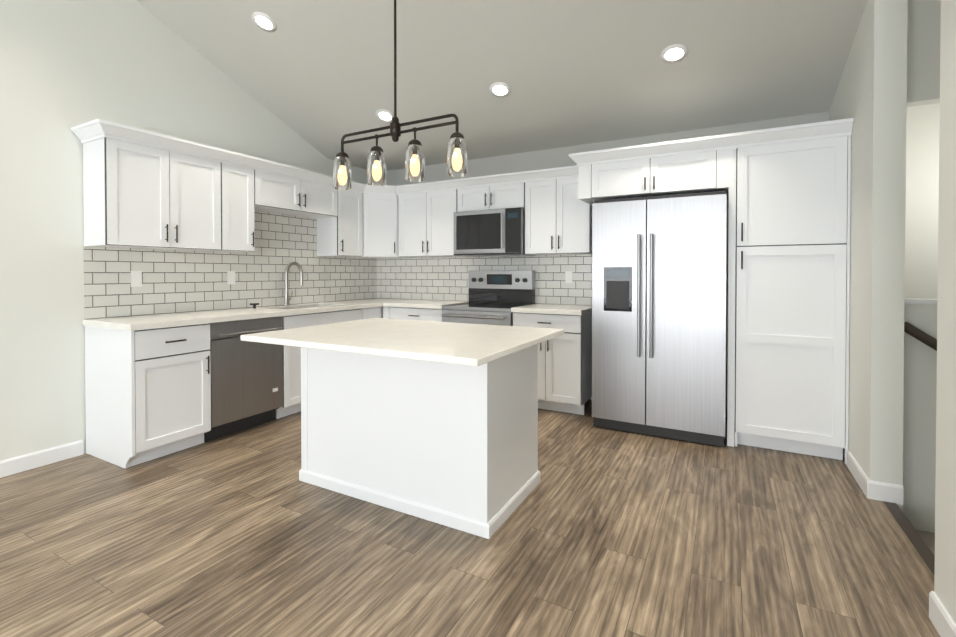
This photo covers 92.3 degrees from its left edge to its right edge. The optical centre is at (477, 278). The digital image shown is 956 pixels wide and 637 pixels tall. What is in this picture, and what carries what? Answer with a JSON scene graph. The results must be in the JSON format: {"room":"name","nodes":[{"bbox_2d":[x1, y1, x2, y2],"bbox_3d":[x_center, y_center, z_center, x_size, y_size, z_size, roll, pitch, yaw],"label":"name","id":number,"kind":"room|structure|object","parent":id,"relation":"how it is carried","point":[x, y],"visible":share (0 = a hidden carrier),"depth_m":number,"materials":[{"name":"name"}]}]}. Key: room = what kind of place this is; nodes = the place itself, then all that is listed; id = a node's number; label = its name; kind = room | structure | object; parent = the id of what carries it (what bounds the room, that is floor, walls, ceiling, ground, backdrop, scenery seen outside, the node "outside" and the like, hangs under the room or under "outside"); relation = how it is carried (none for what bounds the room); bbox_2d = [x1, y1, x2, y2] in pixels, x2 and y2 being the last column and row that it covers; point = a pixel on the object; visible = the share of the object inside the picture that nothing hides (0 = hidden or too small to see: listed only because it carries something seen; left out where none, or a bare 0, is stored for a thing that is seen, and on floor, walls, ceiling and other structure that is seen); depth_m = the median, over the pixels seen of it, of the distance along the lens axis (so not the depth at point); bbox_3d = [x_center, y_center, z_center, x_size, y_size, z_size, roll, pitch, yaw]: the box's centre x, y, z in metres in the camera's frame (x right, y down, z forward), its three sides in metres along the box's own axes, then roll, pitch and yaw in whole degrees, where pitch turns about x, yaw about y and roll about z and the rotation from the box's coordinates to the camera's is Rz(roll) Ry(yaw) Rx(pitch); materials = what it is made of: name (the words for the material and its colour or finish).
{"room":"kitchen","nodes":[
{"label":"kitchen","id":0,"kind":"room"},
{"bbox_2d":[0,0,375,460],"bbox_3d":[-3.586,-0.763,1.781,0.120,4.215,9.620,0,1,28],"label":"wall","id":1,"kind":"structure","parent":0,"point":[66,66],"depth_m":3.11,"materials":[{"name":"white paint"}]},
{"bbox_2d":[0,440,83,477],"bbox_3d":[-4.285,1.210,0.370,0.014,0.100,6.435,0,1,28],"label":"baseboard","id":2,"kind":"structure","parent":1,"relation":"attached to","point":[33,460],"depth_m":3.00,"materials":[{"name":"white wood"}]},
{"bbox_2d":[79,119,182,249],"bbox_3d":[-2.496,-0.625,3.316,0.322,0.805,0.455,0,1,28],"label":"upper cabinet","id":3,"kind":"object","parent":1,"relation":"attached to","point":[144,189],"depth_m":3.18,"materials":[{"name":"white wood"}]},
{"bbox_2d":[183,139,230,251],"bbox_3d":[-2.321,-0.629,3.639,0.322,0.805,0.520,0,1,28],"label":"upper cabinet","id":4,"kind":"object","parent":1,"relation":"attached to","point":[206,170],"depth_m":3.63,"materials":[{"name":"white wood"}]},
{"bbox_2d":[83,210,374,318],"bbox_3d":[-2.024,-0.182,4.541,0.006,0.950,3.049,0,1,28],"label":"backsplash","id":5,"kind":"structure","parent":1,"relation":"attached to","point":[175,281],"depth_m":4.14,"materials":[{"name":"tile"}]},
{"bbox_2d":[131,271,141,286],"bbox_3d":[-2.592,0.005,3.480,0.005,0.120,0.072,0,1,28],"label":"electrical outlet plate","id":6,"kind":"object","parent":5,"relation":"attached to","point":[136,278],"depth_m":3.48,"materials":[{"name":"white plastic"}]},
{"bbox_2d":[227,271,234,284],"bbox_3d":[-2.230,-0.002,4.149,0.005,0.120,0.072,0,1,28],"label":"electrical outlet plate","id":7,"kind":"object","parent":5,"relation":"attached to","point":[230,274],"depth_m":4.14,"materials":[{"name":"white plastic"}]},
{"bbox_2d":[215,151,258,251],"bbox_3d":[-2.172,-0.632,3.915,0.322,0.805,0.363,0,1,28],"label":"upper cabinet","id":8,"kind":"object","parent":1,"relation":"attached to","point":[244,168],"depth_m":3.91,"materials":[{"name":"white wood"}]},
{"bbox_2d":[259,159,306,214],"bbox_3d":[-1.954,-0.842,4.314,0.322,0.394,0.547,0,1,28],"label":"upper cabinet","id":9,"kind":"object","parent":1,"relation":"attached to","point":[282,188],"depth_m":4.25,"materials":[{"name":"white wood"}]},
{"bbox_2d":[295,171,338,218],"bbox_3d":[-1.751,-0.846,4.689,0.322,0.394,0.547,0,1,28],"label":"upper cabinet","id":10,"kind":"object","parent":1,"relation":"attached to","point":[322,199],"depth_m":4.67,"materials":[{"name":"white wood"}]},
{"bbox_2d":[317,181,362,257],"bbox_3d":[-1.495,-0.645,5.114,0.371,0.805,0.436,0,1,28],"label":"upper cabinet","id":11,"kind":"object","parent":1,"relation":"attached to","point":[343,236],"depth_m":4.99,"materials":[{"name":"white wood"}]},
{"bbox_2d":[363,184,406,257],"bbox_3d":[-1.104,-0.646,5.218,0.375,0.805,0.375,0,1,28],"label":"upper cabinet","id":12,"kind":"object","parent":1,"relation":"attached to","point":[380,203],"depth_m":5.25,"materials":[{"name":"white wood"}]},
{"bbox_2d":[0,399,939,636],"bbox_3d":[-0.771,1.311,0.281,6.520,0.100,9.620,0,1,28],"label":"floor","id":13,"kind":"structure","parent":0,"point":[603,532],"depth_m":2.08,"materials":[{"name":"brown wood"}]},
{"bbox_2d":[85,323,210,468],"bbox_3d":[-2.349,0.777,3.284,0.623,0.896,0.512,0,1,28],"label":"base cabinet","id":14,"kind":"object","parent":13,"relation":"on","point":[147,394],"depth_m":3.09,"materials":[{"name":"white wood"}]},
{"bbox_2d":[83,298,394,330],"bbox_3d":[-1.733,0.385,4.378,0.660,0.220,3.053,0,1,28],"label":"countertop","id":15,"kind":"structure","parent":14,"relation":"on","point":[139,322],"depth_m":3.58,"materials":[{"name":"stone"}]},
{"bbox_2d":[284,262,302,304],"bbox_3d":[-1.814,0.055,4.567,0.260,0.434,0.108,0,1,28],"label":"faucet","id":16,"kind":"object","parent":15,"relation":"on","point":[286,295],"visible":1,"depth_m":4.57,"materials":[{"name":"silver metal"}]},
{"bbox_2d":[204,316,282,441],"bbox_3d":[-2.049,0.774,3.769,0.646,0.892,0.614,0,1,28],"label":"dishwasher","id":17,"kind":"object","parent":13,"relation":"on","point":[246,384],"visible":0.69,"depth_m":3.60,"materials":[{"name":"grey metal"}]},
{"bbox_2d":[313,307,380,325],"bbox_3d":[-1.418,0.758,5.006,0.621,0.896,0.353,0,1,28],"label":"base cabinet","id":18,"kind":"object","parent":13,"relation":"on","point":[321,318],"depth_m":4.55,"materials":[{"name":"white wood"}]},
{"bbox_2d":[383,306,442,321],"bbox_3d":[-0.559,0.757,5.111,0.781,0.896,0.654,0,1,28],"label":"base cabinet","id":19,"kind":"object","parent":13,"relation":"on","point":[421,314],"visible":0.23,"depth_m":4.84,"materials":[{"name":"white wood"}]},
{"bbox_2d":[383,299,468,308],"bbox_3d":[-0.543,0.287,5.101,0.747,0.040,0.646,0,1,28],"label":"countertop","id":20,"kind":"structure","parent":19,"relation":"on","point":[411,303],"depth_m":4.93,"materials":[{"name":"stone"}]},
{"bbox_2d":[299,344,540,538],"bbox_3d":[-0.353,0.782,2.782,1.296,0.897,0.693,0,1,28],"label":"kitchen island","id":21,"kind":"object","parent":13,"relation":"on","point":[454,446],"visible":0.71,"depth_m":2.43,"materials":[{"name":"white wood"}]},
{"bbox_2d":[241,318,563,366],"bbox_3d":[-0.382,0.320,2.598,1.450,0.030,1.085,0,1,28],"label":"island countertop","id":22,"kind":"structure","parent":21,"relation":"on","point":[469,344],"depth_m":2.34,"materials":[{"name":"stone"}]},
{"bbox_2d":[442,270,534,325],"bbox_3d":[0.102,0.566,4.702,0.760,1.288,0.698,0,1,28],"label":"range","id":23,"kind":"object","parent":13,"relation":"on","point":[495,297],"visible":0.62,"depth_m":4.81,"materials":[{"name":"metal"}]},
{"bbox_2d":[513,312,591,414],"bbox_3d":[0.748,0.765,4.403,0.656,0.896,0.654,0,1,28],"label":"base cabinet","id":24,"kind":"object","parent":13,"relation":"on","point":[565,372],"visible":0.67,"depth_m":4.11,"materials":[{"name":"white wood"}]},
{"bbox_2d":[511,304,591,314],"bbox_3d":[0.753,0.295,4.400,0.662,0.040,0.646,0,1,28],"label":"countertop","id":25,"kind":"structure","parent":24,"relation":"on","point":[560,309],"depth_m":4.18,"materials":[{"name":"stone"}]},
{"bbox_2d":[592,191,726,446],"bbox_3d":[1.526,0.290,3.833,0.960,1.858,0.867,0,1,28],"label":"fridge","id":26,"kind":"object","parent":13,"relation":"on","point":[658,316],"visible":1,"depth_m":3.48,"materials":[{"name":"grey metal"}]},
{"bbox_2d":[725,118,852,463],"bbox_3d":[2.304,0.096,3.499,0.701,2.252,0.750,0,1,28],"label":"tall cabinet","id":27,"kind":"object","parent":13,"relation":"on","point":[787,189],"depth_m":3.16,"materials":[{"name":"white wood"}]},
{"bbox_2d":[137,0,866,170],"bbox_3d":[-0.747,-2.129,0.161,6.640,1.747,9.740,0,1,28],"label":"ceiling","id":28,"kind":"structure","parent":0,"point":[318,75],"depth_m":3.53,"materials":[{"name":"white paint"}]},
{"bbox_2d":[251,12,276,31],"bbox_3d":[-1.608,-1.923,3.449,0.179,0.070,0.167,0,1,22],"label":"recessed light","id":29,"kind":"object","parent":28,"relation":"in","point":[262,19],"depth_m":3.44,"materials":[{"name":"white plastic"}]},
{"bbox_2d":[376,109,393,121],"bbox_3d":[-0.870,-1.519,4.298,0.179,0.069,0.168,0,1,34],"label":"recessed light","id":30,"kind":"object","parent":28,"relation":"in","point":[384,114],"depth_m":4.29,"materials":[{"name":"white plastic"}]},
{"bbox_2d":[333,0,466,189],"bbox_3d":[-0.483,-1.277,2.677,0.952,1.433,0.125,0,1,28],"label":"pendant chandelier","id":31,"kind":"object","parent":28,"relation":"hanging from","point":[456,140],"visible":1,"depth_m":2.66,"materials":[{"name":"brown metal"}]},
{"bbox_2d":[489,82,510,97],"bbox_3d":[0.180,-1.545,3.767,0.179,0.063,0.170,0,1,34],"label":"recessed light","id":32,"kind":"object","parent":28,"relation":"in","point":[499,88],"depth_m":3.76,"materials":[{"name":"white plastic"}]},
{"bbox_2d":[660,44,687,62],"bbox_3d":[1.371,-1.566,3.206,0.179,0.057,0.172,0,1,34],"label":"recessed light","id":33,"kind":"object","parent":28,"relation":"in","point":[670,52],"depth_m":3.20,"materials":[{"name":"white"}]},
{"bbox_2d":[376,103,939,416],"bbox_3d":[1.542,-0.010,4.416,6.400,2.650,0.120,0,1,28],"label":"wall","id":34,"kind":"structure","parent":0,"point":[922,199],"depth_m":3.43,"materials":[{"name":"white paint"}]},
{"bbox_2d":[399,191,430,257],"bbox_3d":[-0.684,-0.603,5.325,0.518,0.715,0.371,0,1,28],"label":"upper cabinet","id":35,"kind":"object","parent":34,"relation":"attached to","point":[414,206],"depth_m":5.20,"materials":[{"name":"white wood"}]},
{"bbox_2d":[431,187,466,256],"bbox_3d":[-0.351,-0.601,5.173,0.453,0.715,0.322,0,1,28],"label":"upper cabinet","id":36,"kind":"object","parent":34,"relation":"attached to","point":[445,201],"depth_m":5.01,"materials":[{"name":"white wood"}]},
{"bbox_2d":[459,183,494,211],"bbox_3d":[0.048,-0.831,4.955,0.450,0.250,0.322,0,1,28],"label":"upper cabinet","id":37,"kind":"object","parent":34,"relation":"attached to","point":[482,197],"depth_m":4.81,"materials":[{"name":"white wood"}]},
{"bbox_2d":[454,207,534,256],"bbox_3d":[0.163,-0.466,4.826,0.770,0.458,0.437,0,1,28],"label":"microwave","id":38,"kind":"object","parent":37,"relation":"attached to","point":[492,232],"visible":1,"depth_m":4.65,"materials":[{"name":"metal"}]},
{"bbox_2d":[375,254,591,305],"bbox_3d":[-0.037,0.016,5.197,2.820,0.540,0.007,0,1,28],"label":"backsplash","id":39,"kind":"structure","parent":34,"relation":"attached to","point":[424,278],"depth_m":5.25,"materials":[{"name":"tile"}]},
{"bbox_2d":[565,271,571,282],"bbox_3d":[0.924,-0.008,4.671,0.072,0.120,0.005,0,1,28],"label":"electrical outlet plate","id":40,"kind":"object","parent":39,"relation":"attached to","point":[568,274],"depth_m":4.67,"materials":[{"name":"white plastic"}]},
{"bbox_2d":[495,179,526,208],"bbox_3d":[0.338,-0.829,4.798,0.450,0.250,0.322,0,1,28],"label":"upper cabinet","id":41,"kind":"object","parent":34,"relation":"attached to","point":[507,195],"depth_m":4.62,"materials":[{"name":"white wood"}]},
{"bbox_2d":[523,175,562,254],"bbox_3d":[0.707,-0.594,4.600,0.386,0.715,0.322,0,1,28],"label":"upper cabinet","id":42,"kind":"object","parent":34,"relation":"attached to","point":[544,209],"depth_m":4.46,"materials":[{"name":"white wood"}]},
{"bbox_2d":[563,175,591,254],"bbox_3d":[0.942,-0.593,4.473,0.386,0.715,0.322,0,1,28],"label":"upper cabinet","id":43,"kind":"object","parent":34,"relation":"attached to","point":[577,214],"depth_m":4.32,"materials":[{"name":"white wood"}]},
{"bbox_2d":[577,134,736,204],"bbox_3d":[1.530,-0.850,3.907,1.154,0.369,0.750,0,1,28],"label":"upper cabinet","id":44,"kind":"object","parent":34,"relation":"attached to","point":[693,165],"depth_m":3.54,"materials":[{"name":"white wood"}]},
{"bbox_2d":[829,0,907,510],"bbox_3d":[2.560,-0.165,3.081,0.140,2.989,1.255,0,1,28],"label":"wall","id":45,"kind":"structure","parent":0,"point":[870,97],"depth_m":2.55,"materials":[{"name":"white paint"}]},
{"bbox_2d":[847,451,877,499],"bbox_3d":[2.313,1.183,2.781,0.034,0.100,0.494,0,1,28],"label":"baseboard","id":46,"kind":"structure","parent":45,"relation":"attached to","point":[869,488],"depth_m":2.66,"materials":[{"name":"white wood"}]},
{"bbox_2d":[883,501,934,574],"bbox_3d":[2.859,2.094,1.725,1.870,1.702,1.200,0,1,28],"label":"stairs","id":47,"kind":"structure","parent":0,"point":[923,542],"depth_m":2.28,"materials":[{"name":"brown wood"}]},
{"bbox_2d":[902,0,940,532],"bbox_3d":[3.124,0.665,2.305,1.600,4.547,0.124,0,1,28],"label":"wall","id":48,"kind":"structure","parent":0,"point":[920,357],"depth_m":2.58,"materials":[{"name":"white paint"}]},
{"bbox_2d":[904,322,936,350],"bbox_3d":[3.032,0.799,2.252,1.481,1.102,0.088,0,1,28],"label":"stair handrail","id":49,"kind":"object","parent":48,"relation":"attached to","point":[920,335],"visible":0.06,"depth_m":2.53,"materials":[{"name":"brown wood"}]},
{"bbox_2d":[934,0,955,623],"bbox_3d":[0.737,0.239,-1.923,1.780,5.492,7.200,0,1,28],"label":"wall","id":50,"kind":"structure","parent":0,"point":[945,545],"depth_m":1.59,"materials":[{"name":"white paint"}]},
{"bbox_2d":[929,591,955,636],"bbox_3d":[-0.052,1.231,-1.486,0.014,0.100,7.200,0,1,28],"label":"baseboard","id":51,"kind":"structure","parent":50,"relation":"attached to","point":[942,621],"depth_m":1.60,"materials":[{"name":"white wood"}]}
]}

